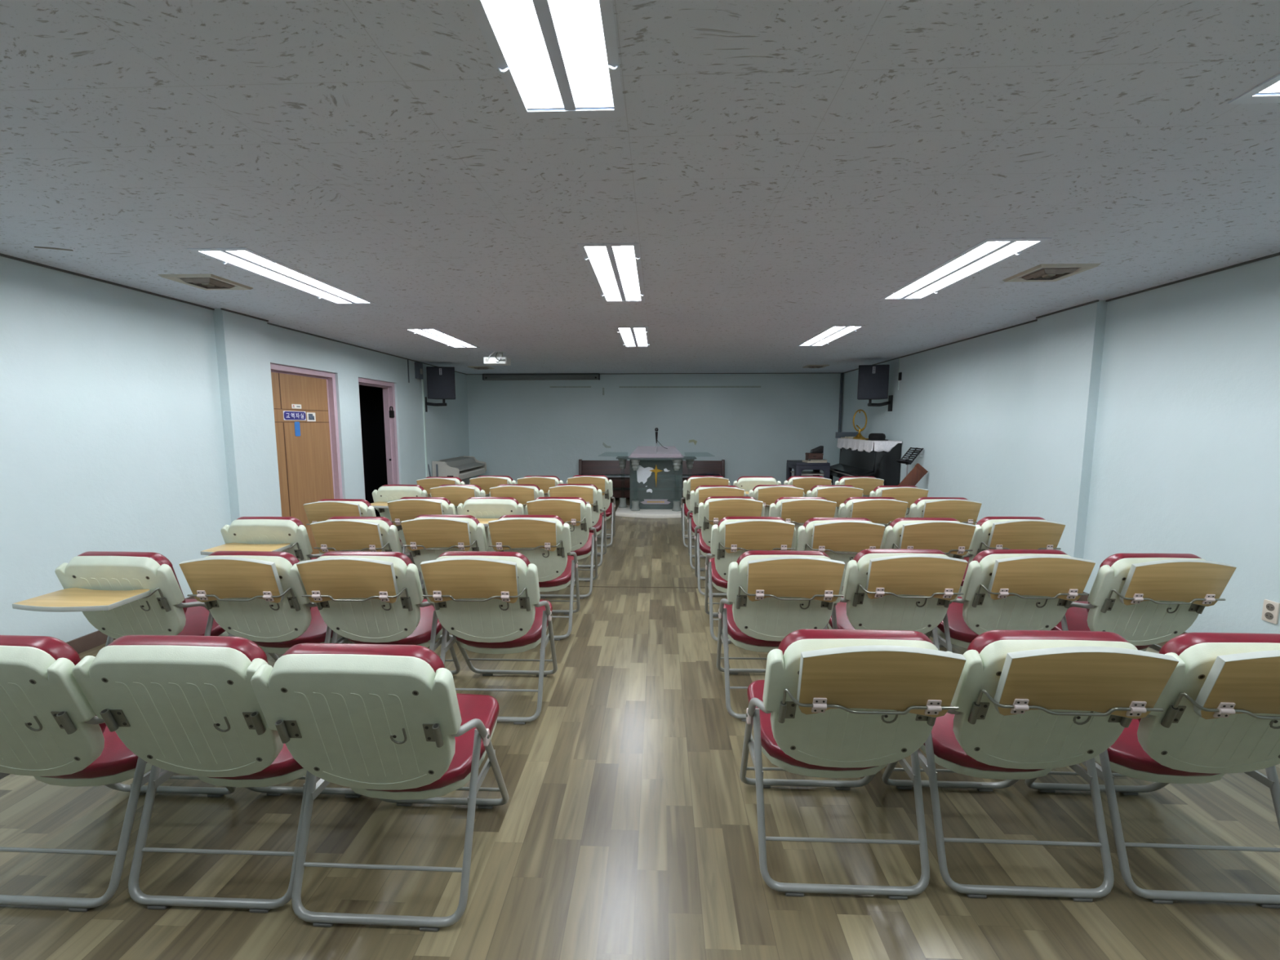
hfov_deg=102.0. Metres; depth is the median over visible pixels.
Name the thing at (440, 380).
grille
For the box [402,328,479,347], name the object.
ceiling light
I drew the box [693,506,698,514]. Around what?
socket
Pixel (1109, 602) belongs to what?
cushion
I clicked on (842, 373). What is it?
trim
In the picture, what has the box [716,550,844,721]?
folding chair
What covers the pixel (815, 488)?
cushion
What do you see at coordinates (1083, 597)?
baseboard
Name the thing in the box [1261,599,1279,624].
wall socket
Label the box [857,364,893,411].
loudspeaker
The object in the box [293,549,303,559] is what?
socket
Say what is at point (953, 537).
folding chair
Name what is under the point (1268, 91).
ceiling light
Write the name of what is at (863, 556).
cushion
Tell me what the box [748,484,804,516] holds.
folding chair
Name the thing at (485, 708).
seat cushion
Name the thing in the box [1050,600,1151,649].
seat cushion
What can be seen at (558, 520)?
cushion
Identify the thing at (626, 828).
floor
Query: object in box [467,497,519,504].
cushion
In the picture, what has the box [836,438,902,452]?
cover
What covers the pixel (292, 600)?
cushion
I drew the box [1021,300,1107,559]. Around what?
pillar
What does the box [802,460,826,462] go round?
book
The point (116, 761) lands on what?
seat cushion
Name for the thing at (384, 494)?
folding chair
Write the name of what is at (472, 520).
chair back
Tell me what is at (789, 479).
cushion
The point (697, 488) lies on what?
cushion
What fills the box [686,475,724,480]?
cushion
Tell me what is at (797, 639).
cushion
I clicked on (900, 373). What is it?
switch
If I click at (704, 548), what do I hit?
seat cushion
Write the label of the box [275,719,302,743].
hinge
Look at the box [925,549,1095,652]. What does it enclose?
folding chair
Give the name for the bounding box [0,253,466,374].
trim
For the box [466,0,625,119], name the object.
ceiling light
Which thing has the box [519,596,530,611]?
hinge
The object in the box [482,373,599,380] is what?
projection screen
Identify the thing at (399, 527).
socket
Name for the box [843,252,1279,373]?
trim
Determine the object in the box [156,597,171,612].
hinge
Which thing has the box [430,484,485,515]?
folding chair
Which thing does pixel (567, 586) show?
trim
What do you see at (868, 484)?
folding chair
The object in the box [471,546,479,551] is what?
socket
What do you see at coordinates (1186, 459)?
wall
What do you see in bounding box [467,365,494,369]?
ceiling vent
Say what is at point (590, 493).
folding chair
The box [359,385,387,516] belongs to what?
doorway
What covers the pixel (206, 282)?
ceiling vent
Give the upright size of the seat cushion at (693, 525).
0.146 m
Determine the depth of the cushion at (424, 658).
1.36 m
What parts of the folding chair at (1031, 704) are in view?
seat rail, leg frame, leg frame, tablet rod, seat rail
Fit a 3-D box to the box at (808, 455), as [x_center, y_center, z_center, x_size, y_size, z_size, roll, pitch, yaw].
[2.942,-0.388,8.750,0.248,0.135,0.208,0,6,2]
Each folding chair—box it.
[0,635,235,911]
[12,551,235,646]
[71,635,361,912]
[178,551,352,661]
[200,516,322,561]
[250,643,509,931]
[296,551,460,675]
[303,498,400,542]
[310,516,426,639]
[370,484,427,554]
[386,497,456,597]
[400,514,487,638]
[416,476,465,497]
[420,551,557,724]
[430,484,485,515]
[457,497,524,551]
[469,475,515,497]
[487,515,580,640]
[488,484,544,515]
[516,475,563,497]
[525,497,597,599]
[547,484,606,568]
[566,475,615,547]
[680,475,730,547]
[686,485,746,571]
[693,496,764,596]
[704,516,795,644]
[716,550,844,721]
[733,475,781,496]
[739,629,966,899]
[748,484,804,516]
[768,497,836,550]
[783,475,831,497]
[795,517,884,595]
[806,484,863,517]
[826,548,968,650]
[835,475,884,497]
[837,497,908,532]
[869,485,928,517]
[881,517,975,647]
[881,630,1178,902]
[907,497,982,525]
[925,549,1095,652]
[957,516,1065,596]
[1025,632,1279,908]
[1050,553,1236,651]
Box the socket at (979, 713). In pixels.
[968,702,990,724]
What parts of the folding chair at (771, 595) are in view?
seat rail, leg frame, leg frame, tablet rod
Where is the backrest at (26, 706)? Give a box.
[0,635,106,733]
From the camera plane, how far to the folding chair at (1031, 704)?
1.50 m
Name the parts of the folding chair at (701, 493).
leg frame, leg frame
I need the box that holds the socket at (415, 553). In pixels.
[411,549,420,556]
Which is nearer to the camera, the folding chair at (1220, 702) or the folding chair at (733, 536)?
the folding chair at (1220, 702)
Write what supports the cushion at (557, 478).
on the folding chair at (544, 482)
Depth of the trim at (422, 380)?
8.02 m
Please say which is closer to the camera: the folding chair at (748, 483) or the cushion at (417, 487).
the cushion at (417, 487)
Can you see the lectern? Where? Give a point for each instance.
(642, 473)
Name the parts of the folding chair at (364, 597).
seat rail, tablet rod, leg frame, leg frame, seat rail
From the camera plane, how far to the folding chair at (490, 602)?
2.42 m
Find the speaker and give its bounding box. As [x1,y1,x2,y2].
[809,445,823,453]
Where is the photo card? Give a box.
[306,412,315,421]
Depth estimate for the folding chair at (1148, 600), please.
2.34 m
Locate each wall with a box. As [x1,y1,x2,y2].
[0,256,469,642]
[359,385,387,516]
[466,373,843,490]
[840,255,1279,633]
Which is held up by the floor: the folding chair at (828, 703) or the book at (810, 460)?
the folding chair at (828, 703)
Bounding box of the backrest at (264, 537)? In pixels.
[235,516,311,559]
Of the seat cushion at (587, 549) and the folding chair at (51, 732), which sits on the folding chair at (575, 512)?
the seat cushion at (587, 549)
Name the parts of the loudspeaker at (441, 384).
wall arm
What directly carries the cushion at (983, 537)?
on the folding chair at (990, 532)
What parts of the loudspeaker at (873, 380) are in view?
wall arm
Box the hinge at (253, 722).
[242,711,265,734]
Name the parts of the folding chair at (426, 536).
leg frame, tablet rod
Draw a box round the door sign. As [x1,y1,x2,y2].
[283,410,306,420]
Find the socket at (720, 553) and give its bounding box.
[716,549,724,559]
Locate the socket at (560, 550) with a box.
[556,546,564,557]
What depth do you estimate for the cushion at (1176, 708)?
1.45 m
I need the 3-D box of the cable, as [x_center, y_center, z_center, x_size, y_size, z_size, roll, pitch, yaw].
[-3.128,-1.234,2.761,0.154,0.010,0.018,-2,7,-21]
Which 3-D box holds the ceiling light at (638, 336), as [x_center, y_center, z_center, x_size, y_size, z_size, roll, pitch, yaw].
[-0.059,-1.590,5.657,0.320,0.104,1.294,0,6,2]
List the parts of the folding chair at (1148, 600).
leg frame, leg frame, seat rail, tablet rod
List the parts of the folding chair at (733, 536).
leg frame, leg frame, tablet rod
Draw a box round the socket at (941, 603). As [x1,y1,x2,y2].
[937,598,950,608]
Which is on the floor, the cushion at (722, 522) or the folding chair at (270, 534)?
the folding chair at (270, 534)
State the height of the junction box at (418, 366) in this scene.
0.240 m
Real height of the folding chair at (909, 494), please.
0.844 m
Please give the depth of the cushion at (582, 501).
4.14 m
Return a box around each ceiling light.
[186,247,377,304]
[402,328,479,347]
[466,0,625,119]
[577,242,644,302]
[615,326,649,346]
[796,325,865,346]
[878,237,1052,300]
[1227,73,1279,103]
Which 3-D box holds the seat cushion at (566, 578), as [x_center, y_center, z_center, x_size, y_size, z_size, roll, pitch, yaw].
[-0.704,0.646,3.691,0.476,0.146,0.352,0,6,2]
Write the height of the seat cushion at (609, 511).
0.146 m
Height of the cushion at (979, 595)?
0.398 m
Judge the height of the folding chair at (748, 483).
0.843 m
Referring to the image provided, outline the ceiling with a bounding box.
[0,0,1279,373]
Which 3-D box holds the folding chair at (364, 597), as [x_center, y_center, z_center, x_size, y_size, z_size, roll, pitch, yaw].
[-1.274,0.729,2.619,0.564,0.844,0.613,0,6,2]
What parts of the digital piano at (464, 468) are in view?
panel, panel, lid, panel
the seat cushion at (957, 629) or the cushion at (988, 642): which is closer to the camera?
the cushion at (988, 642)
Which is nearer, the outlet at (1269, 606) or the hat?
the outlet at (1269, 606)
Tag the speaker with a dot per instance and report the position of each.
(820, 449)
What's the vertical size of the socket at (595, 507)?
0.071 m
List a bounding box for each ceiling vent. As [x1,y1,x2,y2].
[158,273,253,290]
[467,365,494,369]
[802,364,829,368]
[1002,263,1100,281]
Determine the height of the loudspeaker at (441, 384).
0.675 m
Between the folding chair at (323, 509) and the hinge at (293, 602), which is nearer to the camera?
the hinge at (293, 602)
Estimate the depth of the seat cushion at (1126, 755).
1.67 m
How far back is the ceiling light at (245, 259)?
3.25 m
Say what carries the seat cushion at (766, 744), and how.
on the folding chair at (828, 703)
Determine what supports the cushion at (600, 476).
on the folding chair at (602, 482)
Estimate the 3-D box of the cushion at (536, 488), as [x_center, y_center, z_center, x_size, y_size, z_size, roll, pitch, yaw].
[-1.193,0.234,5.109,0.447,0.398,0.164,0,6,2]
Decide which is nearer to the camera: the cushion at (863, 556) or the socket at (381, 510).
the cushion at (863, 556)
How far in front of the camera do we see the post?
8.20 m
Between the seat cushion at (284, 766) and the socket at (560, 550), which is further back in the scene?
the socket at (560, 550)
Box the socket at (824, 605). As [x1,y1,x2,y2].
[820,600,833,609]
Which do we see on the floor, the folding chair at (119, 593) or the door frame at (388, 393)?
the folding chair at (119, 593)
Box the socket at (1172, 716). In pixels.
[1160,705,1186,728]
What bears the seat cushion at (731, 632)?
on the folding chair at (771, 595)
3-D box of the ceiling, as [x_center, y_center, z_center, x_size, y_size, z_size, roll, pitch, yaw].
[-0.004,-1.262,2.998,7.630,0.001,14.030,0,6,2]
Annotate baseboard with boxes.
[66,596,195,653]
[614,497,685,498]
[968,552,1186,634]
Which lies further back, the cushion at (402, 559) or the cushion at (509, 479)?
the cushion at (509, 479)
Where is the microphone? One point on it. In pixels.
(655, 428)
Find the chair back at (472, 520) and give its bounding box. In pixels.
[415,514,479,524]
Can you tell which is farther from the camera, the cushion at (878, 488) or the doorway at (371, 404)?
the doorway at (371, 404)
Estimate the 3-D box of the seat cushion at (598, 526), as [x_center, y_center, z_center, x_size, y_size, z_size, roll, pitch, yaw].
[-0.619,0.459,5.409,0.476,0.146,0.352,0,6,2]
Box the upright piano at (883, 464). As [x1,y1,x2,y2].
[829,440,901,485]
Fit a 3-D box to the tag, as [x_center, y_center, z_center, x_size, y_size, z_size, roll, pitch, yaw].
[-3.527,-0.526,5.333,0.003,0.150,0.076,0,6,2]
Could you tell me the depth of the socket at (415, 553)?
3.38 m
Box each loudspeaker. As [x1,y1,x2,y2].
[424,366,455,412]
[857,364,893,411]
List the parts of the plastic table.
arch leg, arch leg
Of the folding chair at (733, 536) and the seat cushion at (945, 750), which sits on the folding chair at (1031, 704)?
the seat cushion at (945, 750)
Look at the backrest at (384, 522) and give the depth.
3.26 m
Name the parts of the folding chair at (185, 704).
seat rail, leg frame, leg frame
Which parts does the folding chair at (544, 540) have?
tablet rod, leg frame, leg frame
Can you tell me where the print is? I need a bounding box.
[308,413,314,420]
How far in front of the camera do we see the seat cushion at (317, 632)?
2.60 m
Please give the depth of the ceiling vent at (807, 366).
8.33 m
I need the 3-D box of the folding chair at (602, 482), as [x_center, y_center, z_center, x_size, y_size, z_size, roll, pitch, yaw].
[-0.571,0.343,6.157,0.564,0.844,0.613,0,6,2]
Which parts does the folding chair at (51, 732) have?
seat rail, leg frame, seat rail, leg frame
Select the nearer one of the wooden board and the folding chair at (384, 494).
the folding chair at (384, 494)
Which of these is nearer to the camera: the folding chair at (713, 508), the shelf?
the folding chair at (713, 508)
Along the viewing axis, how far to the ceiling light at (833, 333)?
5.53 m
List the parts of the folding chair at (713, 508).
leg frame, tablet rod, leg frame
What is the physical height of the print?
0.066 m
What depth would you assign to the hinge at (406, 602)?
2.40 m
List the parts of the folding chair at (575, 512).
leg frame, tablet rod, leg frame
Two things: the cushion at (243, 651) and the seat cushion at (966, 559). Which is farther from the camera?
the seat cushion at (966, 559)
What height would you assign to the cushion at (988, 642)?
0.398 m
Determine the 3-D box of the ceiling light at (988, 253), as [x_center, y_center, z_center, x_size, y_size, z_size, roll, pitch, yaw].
[1.936,-1.328,3.251,0.320,0.104,1.294,0,6,2]
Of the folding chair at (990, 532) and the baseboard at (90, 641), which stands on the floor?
the folding chair at (990, 532)
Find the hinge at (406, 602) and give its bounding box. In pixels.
[400,596,413,611]
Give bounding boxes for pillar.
[213,308,281,523]
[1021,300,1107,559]
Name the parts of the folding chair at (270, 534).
tablet rod, leg frame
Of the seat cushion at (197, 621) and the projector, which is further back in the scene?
the projector
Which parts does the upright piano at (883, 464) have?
panel, panel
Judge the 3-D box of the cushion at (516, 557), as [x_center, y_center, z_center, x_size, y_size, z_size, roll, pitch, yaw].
[-0.730,0.523,2.459,0.447,0.398,0.164,0,6,2]
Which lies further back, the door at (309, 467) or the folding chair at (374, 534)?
the door at (309, 467)
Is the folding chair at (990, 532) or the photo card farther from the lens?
the photo card
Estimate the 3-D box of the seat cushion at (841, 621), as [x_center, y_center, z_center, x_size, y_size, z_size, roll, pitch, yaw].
[1.247,0.745,2.779,0.476,0.146,0.352,0,6,2]
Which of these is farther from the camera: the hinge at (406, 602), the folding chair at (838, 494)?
the folding chair at (838, 494)
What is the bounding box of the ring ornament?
[853,409,866,439]
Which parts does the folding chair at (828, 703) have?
seat rail, leg frame, leg frame, tablet rod, seat rail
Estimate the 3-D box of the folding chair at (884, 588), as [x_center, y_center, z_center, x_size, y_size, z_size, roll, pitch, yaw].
[1.243,0.724,2.664,0.564,0.844,0.613,0,6,2]
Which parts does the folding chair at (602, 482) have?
leg frame, leg frame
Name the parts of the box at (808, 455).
lid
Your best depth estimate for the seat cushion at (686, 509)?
6.15 m
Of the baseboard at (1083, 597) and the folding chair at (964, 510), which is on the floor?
the folding chair at (964, 510)
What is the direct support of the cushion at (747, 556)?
on the folding chair at (771, 595)
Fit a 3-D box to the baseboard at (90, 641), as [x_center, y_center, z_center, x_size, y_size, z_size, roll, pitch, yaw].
[-3.470,1.024,3.371,0.094,0.095,13.430,0,6,2]
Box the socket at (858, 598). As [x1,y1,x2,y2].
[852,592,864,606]
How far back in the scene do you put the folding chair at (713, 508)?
4.16 m
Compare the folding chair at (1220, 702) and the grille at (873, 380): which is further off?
the grille at (873, 380)
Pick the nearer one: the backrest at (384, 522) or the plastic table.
the backrest at (384, 522)
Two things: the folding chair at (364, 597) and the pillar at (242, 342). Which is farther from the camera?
the pillar at (242, 342)
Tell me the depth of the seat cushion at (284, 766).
1.63 m
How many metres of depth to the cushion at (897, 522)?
3.23 m
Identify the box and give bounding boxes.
[414,361,423,378]
[804,453,823,460]
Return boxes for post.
[435,464,438,476]
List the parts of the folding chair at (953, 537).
tablet rod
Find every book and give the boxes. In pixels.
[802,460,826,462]
[808,458,826,461]
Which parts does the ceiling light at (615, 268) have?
plate, plate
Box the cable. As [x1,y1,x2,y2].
[34,246,72,251]
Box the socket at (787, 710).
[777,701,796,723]
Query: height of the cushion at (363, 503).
0.398 m
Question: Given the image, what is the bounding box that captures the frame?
[835,431,858,438]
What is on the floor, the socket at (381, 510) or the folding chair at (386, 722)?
the folding chair at (386, 722)
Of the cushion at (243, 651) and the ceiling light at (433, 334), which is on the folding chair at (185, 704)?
the cushion at (243, 651)
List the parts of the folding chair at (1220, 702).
leg frame, seat rail, leg frame, tablet rod, seat rail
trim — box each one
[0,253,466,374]
[407,360,409,382]
[421,374,428,477]
[466,373,815,374]
[567,586,715,588]
[838,372,843,431]
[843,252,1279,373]
[897,358,900,390]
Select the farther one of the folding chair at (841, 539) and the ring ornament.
the ring ornament
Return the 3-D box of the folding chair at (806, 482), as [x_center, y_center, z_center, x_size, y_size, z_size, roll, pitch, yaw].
[1.890,0.354,6.061,0.564,0.844,0.613,0,6,2]
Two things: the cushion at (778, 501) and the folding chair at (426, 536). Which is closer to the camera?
the folding chair at (426, 536)
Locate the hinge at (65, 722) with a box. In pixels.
[50,711,76,734]
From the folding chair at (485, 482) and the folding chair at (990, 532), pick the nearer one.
the folding chair at (990, 532)
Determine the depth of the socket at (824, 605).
2.42 m
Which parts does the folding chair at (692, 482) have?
leg frame, leg frame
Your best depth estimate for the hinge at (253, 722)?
1.44 m
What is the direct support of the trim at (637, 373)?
attached to the wall at (757, 424)
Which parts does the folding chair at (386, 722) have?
seat rail, leg frame, leg frame, seat rail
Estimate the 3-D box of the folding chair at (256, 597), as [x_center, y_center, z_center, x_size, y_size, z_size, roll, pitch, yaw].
[-1.794,0.728,2.623,0.564,0.844,0.613,0,6,3]
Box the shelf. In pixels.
[790,471,823,475]
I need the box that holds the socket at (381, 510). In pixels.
[377,507,384,512]
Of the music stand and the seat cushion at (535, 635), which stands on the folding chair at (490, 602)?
the seat cushion at (535, 635)
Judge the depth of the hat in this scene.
7.43 m
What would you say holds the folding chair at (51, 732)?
on the floor
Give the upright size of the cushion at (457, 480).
0.398 m
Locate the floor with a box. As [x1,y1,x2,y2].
[0,498,1279,959]
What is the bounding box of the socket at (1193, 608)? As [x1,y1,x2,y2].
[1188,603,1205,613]
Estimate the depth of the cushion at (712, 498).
4.18 m
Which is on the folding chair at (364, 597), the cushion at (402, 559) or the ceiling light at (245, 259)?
the cushion at (402, 559)
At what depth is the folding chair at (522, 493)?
4.96 m
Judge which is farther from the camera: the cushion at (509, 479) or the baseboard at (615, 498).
the baseboard at (615, 498)
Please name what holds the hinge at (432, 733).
attached to the folding chair at (386, 722)
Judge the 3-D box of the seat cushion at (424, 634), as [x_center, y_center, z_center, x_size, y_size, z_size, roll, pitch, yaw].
[-1.270,0.750,2.734,0.476,0.146,0.352,0,6,2]
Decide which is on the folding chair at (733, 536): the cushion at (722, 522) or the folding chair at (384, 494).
the cushion at (722, 522)
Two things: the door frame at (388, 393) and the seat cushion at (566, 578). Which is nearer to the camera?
the seat cushion at (566, 578)
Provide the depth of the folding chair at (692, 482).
5.84 m
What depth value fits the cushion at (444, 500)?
4.14 m
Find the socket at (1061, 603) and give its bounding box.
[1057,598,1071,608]
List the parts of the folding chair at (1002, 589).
seat rail, leg frame, leg frame, tablet rod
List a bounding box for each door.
[270,363,342,554]
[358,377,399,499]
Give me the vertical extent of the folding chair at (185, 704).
0.843 m
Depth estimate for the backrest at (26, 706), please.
1.43 m
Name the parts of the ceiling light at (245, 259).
plate, plate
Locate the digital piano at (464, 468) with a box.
[431,455,486,484]
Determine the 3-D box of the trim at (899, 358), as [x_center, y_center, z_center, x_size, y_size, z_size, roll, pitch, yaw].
[3.661,-1.502,7.323,0.012,0.460,0.015,0,6,2]
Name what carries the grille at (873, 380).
attached to the loudspeaker at (873, 380)
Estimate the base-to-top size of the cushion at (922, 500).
0.398 m
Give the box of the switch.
[897,372,902,380]
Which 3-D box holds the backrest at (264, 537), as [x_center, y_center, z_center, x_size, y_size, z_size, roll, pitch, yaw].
[-2.369,0.425,3.356,0.447,0.398,0.164,0,6,1]
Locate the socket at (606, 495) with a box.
[604,493,608,499]
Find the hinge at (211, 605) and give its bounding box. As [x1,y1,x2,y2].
[204,600,219,609]
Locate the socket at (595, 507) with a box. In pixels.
[593,505,598,512]
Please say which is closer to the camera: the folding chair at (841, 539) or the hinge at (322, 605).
the hinge at (322, 605)
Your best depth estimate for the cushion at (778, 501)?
4.14 m
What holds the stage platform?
on the floor
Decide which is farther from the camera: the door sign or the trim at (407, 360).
the trim at (407, 360)
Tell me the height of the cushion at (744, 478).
0.398 m
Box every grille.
[426,367,454,398]
[857,365,888,398]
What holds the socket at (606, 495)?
attached to the folding chair at (602, 482)
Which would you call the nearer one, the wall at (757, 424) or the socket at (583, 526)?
the socket at (583, 526)
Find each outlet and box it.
[1264,612,1273,619]
[1266,603,1274,610]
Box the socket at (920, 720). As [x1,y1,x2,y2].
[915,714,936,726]
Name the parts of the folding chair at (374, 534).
tablet rod, leg frame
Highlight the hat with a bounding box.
[865,433,886,440]
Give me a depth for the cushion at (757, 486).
4.98 m
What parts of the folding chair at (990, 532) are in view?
tablet rod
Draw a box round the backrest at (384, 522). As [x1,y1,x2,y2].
[327,516,393,527]
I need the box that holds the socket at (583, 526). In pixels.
[580,523,586,531]
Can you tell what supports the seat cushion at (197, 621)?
on the folding chair at (119, 593)
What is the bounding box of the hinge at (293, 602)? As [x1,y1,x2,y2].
[287,596,300,611]
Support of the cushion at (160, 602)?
on the folding chair at (119, 593)
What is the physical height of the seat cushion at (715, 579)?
0.146 m
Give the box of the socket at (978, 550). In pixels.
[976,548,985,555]
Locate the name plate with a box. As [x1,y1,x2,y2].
[291,404,301,408]
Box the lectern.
[615,464,684,518]
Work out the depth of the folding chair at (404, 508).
4.09 m
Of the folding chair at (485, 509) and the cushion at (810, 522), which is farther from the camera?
the folding chair at (485, 509)
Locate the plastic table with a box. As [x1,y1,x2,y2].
[786,460,830,479]
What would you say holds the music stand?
on the floor
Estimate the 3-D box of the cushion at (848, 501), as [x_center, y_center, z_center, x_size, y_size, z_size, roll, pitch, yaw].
[1.867,0.330,4.235,0.447,0.398,0.164,0,6,2]
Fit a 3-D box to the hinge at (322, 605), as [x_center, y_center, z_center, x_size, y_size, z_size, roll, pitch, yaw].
[-1.479,0.572,2.408,0.049,0.071,0.038,0,6,2]
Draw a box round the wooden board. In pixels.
[897,463,928,485]
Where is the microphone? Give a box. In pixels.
[654,427,667,452]
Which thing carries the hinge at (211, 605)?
attached to the folding chair at (256, 597)
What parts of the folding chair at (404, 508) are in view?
leg frame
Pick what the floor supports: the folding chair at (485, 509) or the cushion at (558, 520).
the folding chair at (485, 509)
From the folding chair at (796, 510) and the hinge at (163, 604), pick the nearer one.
the hinge at (163, 604)
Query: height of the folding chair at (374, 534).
0.844 m
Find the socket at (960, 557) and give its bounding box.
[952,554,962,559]
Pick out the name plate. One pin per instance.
(293, 406)
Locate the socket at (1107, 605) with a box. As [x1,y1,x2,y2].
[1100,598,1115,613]
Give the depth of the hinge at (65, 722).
1.45 m
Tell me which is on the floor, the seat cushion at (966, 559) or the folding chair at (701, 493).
the folding chair at (701, 493)
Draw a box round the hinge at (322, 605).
[316,600,329,609]
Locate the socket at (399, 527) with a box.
[395,524,402,531]
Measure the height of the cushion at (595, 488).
0.398 m
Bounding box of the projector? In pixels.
[483,351,511,365]
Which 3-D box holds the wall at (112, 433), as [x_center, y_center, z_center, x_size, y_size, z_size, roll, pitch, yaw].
[-3.597,-0.103,3.253,0.160,2.360,13.430,0,6,2]
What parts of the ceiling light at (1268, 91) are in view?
plate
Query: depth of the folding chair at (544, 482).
5.77 m
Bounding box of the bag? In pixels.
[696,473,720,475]
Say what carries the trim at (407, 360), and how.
attached to the wall at (112, 433)
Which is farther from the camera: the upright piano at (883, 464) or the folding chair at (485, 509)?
the upright piano at (883, 464)
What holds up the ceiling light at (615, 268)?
attached to the ceiling
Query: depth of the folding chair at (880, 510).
4.09 m
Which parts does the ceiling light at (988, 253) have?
plate, plate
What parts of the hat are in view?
crown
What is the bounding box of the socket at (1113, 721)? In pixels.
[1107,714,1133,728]
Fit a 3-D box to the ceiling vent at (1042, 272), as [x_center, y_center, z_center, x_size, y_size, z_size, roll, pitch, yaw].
[2.530,-1.271,3.203,0.344,0.026,0.344,0,6,2]
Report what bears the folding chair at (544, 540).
on the floor
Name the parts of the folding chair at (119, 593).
tablet rod, leg frame, leg frame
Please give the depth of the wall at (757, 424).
9.77 m
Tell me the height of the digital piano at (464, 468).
0.842 m
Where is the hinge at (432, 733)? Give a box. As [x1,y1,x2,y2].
[422,723,443,747]
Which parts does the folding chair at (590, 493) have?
leg frame, leg frame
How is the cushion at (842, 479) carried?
on the folding chair at (868, 484)
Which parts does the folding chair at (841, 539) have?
tablet rod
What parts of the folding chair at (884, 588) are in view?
leg frame, leg frame, tablet rod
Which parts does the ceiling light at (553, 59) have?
plate, plate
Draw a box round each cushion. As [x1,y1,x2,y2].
[40,725,146,778]
[77,551,187,614]
[107,635,268,664]
[177,599,225,635]
[208,551,311,609]
[208,743,303,779]
[252,606,333,648]
[282,643,444,673]
[318,498,371,506]
[320,551,413,565]
[347,599,442,644]
[367,693,499,791]
[381,484,424,490]
[399,497,451,504]
[425,476,462,482]
[438,551,530,566]
[439,484,481,491]
[455,600,552,648]
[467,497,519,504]
[476,475,512,481]
[497,484,540,491]
[497,515,564,525]
[523,475,559,480]
[533,497,586,506]
[538,555,573,586]
[555,484,598,490]
[567,532,593,555]
[572,475,608,481]
[589,515,602,533]
[600,502,612,516]
[684,503,693,517]
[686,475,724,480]
[691,516,701,533]
[694,485,738,492]
[698,531,711,553]
[703,496,756,505]
[709,557,727,588]
[717,516,785,527]
[724,598,781,646]
[736,550,830,565]
[737,475,775,482]
[746,680,879,770]
[752,484,796,490]
[773,497,826,504]
[777,629,933,654]
[786,475,825,481]
[803,517,871,528]
[810,484,853,491]
[828,596,854,629]
[838,475,875,481]
[843,497,896,505]
[853,548,946,562]
[873,485,918,491]
[889,517,959,528]
[913,497,967,505]
[923,704,1044,772]
[937,596,978,642]
[960,557,968,586]
[963,549,1067,604]
[967,630,1129,653]
[968,516,1044,557]
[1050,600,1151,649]
[1086,553,1200,613]
[1107,719,1217,776]
[1137,632,1279,722]
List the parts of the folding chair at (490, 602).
seat rail, tablet rod, leg frame, leg frame, seat rail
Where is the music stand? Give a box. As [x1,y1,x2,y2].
[895,447,924,475]
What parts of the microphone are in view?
handle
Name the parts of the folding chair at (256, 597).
tablet rod, leg frame, leg frame, seat rail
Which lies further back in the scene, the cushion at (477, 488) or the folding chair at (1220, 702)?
the cushion at (477, 488)
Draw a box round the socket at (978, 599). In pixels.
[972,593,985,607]

